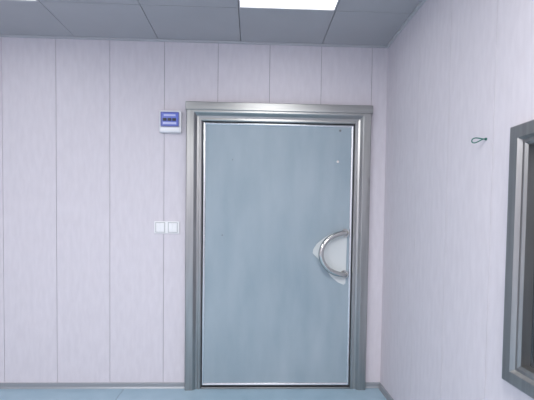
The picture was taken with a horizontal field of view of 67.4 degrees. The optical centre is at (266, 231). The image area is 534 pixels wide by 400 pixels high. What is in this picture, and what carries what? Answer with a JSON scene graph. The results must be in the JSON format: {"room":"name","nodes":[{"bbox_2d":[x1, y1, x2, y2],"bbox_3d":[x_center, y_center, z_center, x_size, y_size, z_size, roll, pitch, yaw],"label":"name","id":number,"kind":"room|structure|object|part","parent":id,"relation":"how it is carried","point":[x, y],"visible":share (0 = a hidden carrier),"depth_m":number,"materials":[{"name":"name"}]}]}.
{"room":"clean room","nodes":[
{"label":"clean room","id":0,"kind":"room"},
{"bbox_2d":[0,388,386,399],"bbox_3d":[-1.213,1.385,0.707,4.460,0.100,5.000,1,2,-2],"label":"floor","id":1,"kind":"structure","parent":0,"point":[368,393],"depth_m":3.10,"materials":[{"name":"grey"}]},
{"bbox_2d":[201,386,348,388],"bbox_3d":[0.069,1.256,3.230,1.200,0.013,0.026,1,2,-2],"label":"threshold","id":2,"kind":"object","parent":1,"relation":"on","point":[202,387],"visible":1,"depth_m":3.22,"materials":[{"name":"metal"}]},
{"bbox_2d":[0,37,387,382],"bbox_3d":[-1.285,-0.130,3.214,4.460,2.750,0.120,1,2,-2],"label":"wall","id":3,"kind":"structure","parent":0,"point":[90,292],"depth_m":3.15,"materials":[{"name":"grey"}]},
{"bbox_2d":[0,382,184,388],"bbox_3d":[-2.093,1.216,3.162,2.873,0.042,0.020,1,2,-2],"label":"baseboard","id":4,"kind":"structure","parent":3,"relation":"attached to","point":[120,385],"depth_m":3.19,"materials":[{"name":"grey metal"}]},
{"bbox_2d":[154,221,178,233],"bbox_3d":[-0.794,-0.036,3.166,0.196,0.098,0.016,1,2,-2],"label":"light switch","id":5,"kind":"object","parent":3,"relation":"attached to","point":[160,227],"visible":1,"depth_m":3.16,"materials":[{"name":"white plastic"}]},
{"bbox_2d":[159,110,181,132],"bbox_3d":[-0.752,-0.860,3.110,0.170,0.170,0.071,1,2,-2],"label":"box","id":6,"kind":"object","parent":3,"relation":"attached to","point":[170,121],"visible":1,"depth_m":3.09,"materials":[{"name":"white plastic"}]},
{"bbox_2d":[0,34,385,47],"bbox_3d":[-1.275,-1.495,3.094,4.438,0.012,0.022,1,2,-2],"label":"trim","id":7,"kind":"structure","parent":3,"relation":"attached to","point":[1,35],"depth_m":3.11,"materials":[{"name":"grey metal"}]},
{"bbox_2d":[184,101,372,390],"bbox_3d":[0.088,0.132,3.147,1.463,2.266,0.128,1,2,-2],"label":"door","id":8,"kind":"structure","parent":3,"relation":"in","point":[197,112],"depth_m":3.15,"materials":[{"name":"metal"}]},
{"bbox_2d":[204,125,350,382],"bbox_3d":[0.083,0.191,3.200,1.164,2.067,0.016,1,2,-2],"label":"door leaf","id":9,"kind":"structure","parent":8,"relation":"attached to","point":[274,314],"depth_m":3.19,"materials":[{"name":"painted metal"}]},
{"bbox_2d":[202,122,353,384],"bbox_3d":[0.083,0.191,3.195,1.188,2.091,0.023,1,2,-2],"label":"edging","id":10,"kind":"object","parent":9,"relation":"attached to","point":[205,123],"visible":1,"depth_m":3.18,"materials":[{"name":"silver metal"}]},
{"bbox_2d":[313,233,346,284],"bbox_3d":[0.501,0.209,3.204,0.273,0.428,0.006,1,2,-2],"label":"backplate","id":11,"kind":"object","parent":9,"relation":"attached to","point":[335,250],"visible":0.68,"depth_m":3.20,"materials":[{"name":"white metal"}]},
{"bbox_2d":[201,122,353,385],"bbox_3d":[0.082,0.200,3.211,1.203,2.126,0.005,1,2,-2],"label":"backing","id":12,"kind":"object","parent":8,"relation":"attached to","point":[203,122],"visible":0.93,"depth_m":3.21,"materials":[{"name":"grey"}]},
{"bbox_3d":[0.533,0.172,3.145,0.270,0.394,0.068,0,2,-21],"label":"grab handle","id":13,"kind":"part","parent":8,"relation":"part of","materials":[{"name":"silver metal"}]},
{"bbox_2d":[365,382,379,387],"bbox_3d":[0.863,1.252,3.269,0.128,0.042,0.020,1,2,-2],"label":"baseboard","id":14,"kind":"structure","parent":3,"relation":"attached to","point":[368,384],"depth_m":3.27,"materials":[{"name":"grey"}]},
{"bbox_2d":[0,0,420,45],"bbox_3d":[-1.175,-1.488,0.606,4.460,0.150,5.000,1,2,-2],"label":"ceiling","id":15,"kind":"structure","parent":0,"point":[353,22],"depth_m":2.80,"materials":[{"name":"grey"}]},
{"bbox_2d":[6,0,38,1],"bbox_3d":[-1.774,-1.493,2.247,0.634,0.032,0.634,1,2,-2],"label":"ceiling light panel","id":16,"kind":"object","parent":15,"relation":"in","point":[6,0],"depth_m":2.57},
{"bbox_2d":[239,0,338,10],"bbox_3d":[0.145,-1.469,2.316,0.634,0.032,0.634,1,2,-2],"label":"ceiling light panel","id":17,"kind":"object","parent":15,"relation":"in","point":[317,5],"depth_m":2.58,"materials":[{"name":"white plastic"}]},
{"bbox_2d":[380,0,533,399],"bbox_3d":[1.094,-0.011,0.739,0.120,2.750,5.000,1,2,-2],"label":"wall","id":18,"kind":"structure","parent":0,"point":[459,71],"depth_m":2.14,"materials":[{"name":"grey"}]},
{"bbox_2d":[378,383,392,399],"bbox_3d":[1.006,1.341,0.774,0.020,0.042,4.977,1,2,-2],"label":"baseboard","id":19,"kind":"structure","parent":18,"relation":"attached to","point":[381,388],"depth_m":3.13,"materials":[{"name":"grey"}]},
{"bbox_2d":[386,0,425,47],"bbox_3d":[1.042,-1.380,0.689,0.022,0.012,5.000,1,2,-2],"label":"trim","id":20,"kind":"structure","parent":18,"relation":"attached to","point":[422,2],"depth_m":2.76,"materials":[{"name":"grey metal"}]},
{"bbox_2d":[471,137,486,142],"bbox_3d":[0.971,-0.421,1.832,0.064,0.027,0.013,1,2,19],"label":"hook","id":21,"kind":"object","parent":18,"relation":"attached to","point":[475,137],"visible":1,"depth_m":1.83,"materials":[{"name":"teal"}]},
{"bbox_2d":[502,120,533,398],"bbox_3d":[1.028,0.110,1.124,0.082,1.024,1.009,1,2,-2],"label":"window","id":22,"kind":"structure","parent":18,"relation":"in","point":[518,327],"depth_m":1.56,"materials":[{"name":"metal"}]},
{"bbox_3d":[1.052,0.110,1.125,0.006,0.858,0.843,1,2,-2],"label":"pane","id":23,"kind":"part","parent":22,"relation":"part of","materials":[{"name":"clear glass"}]}
]}

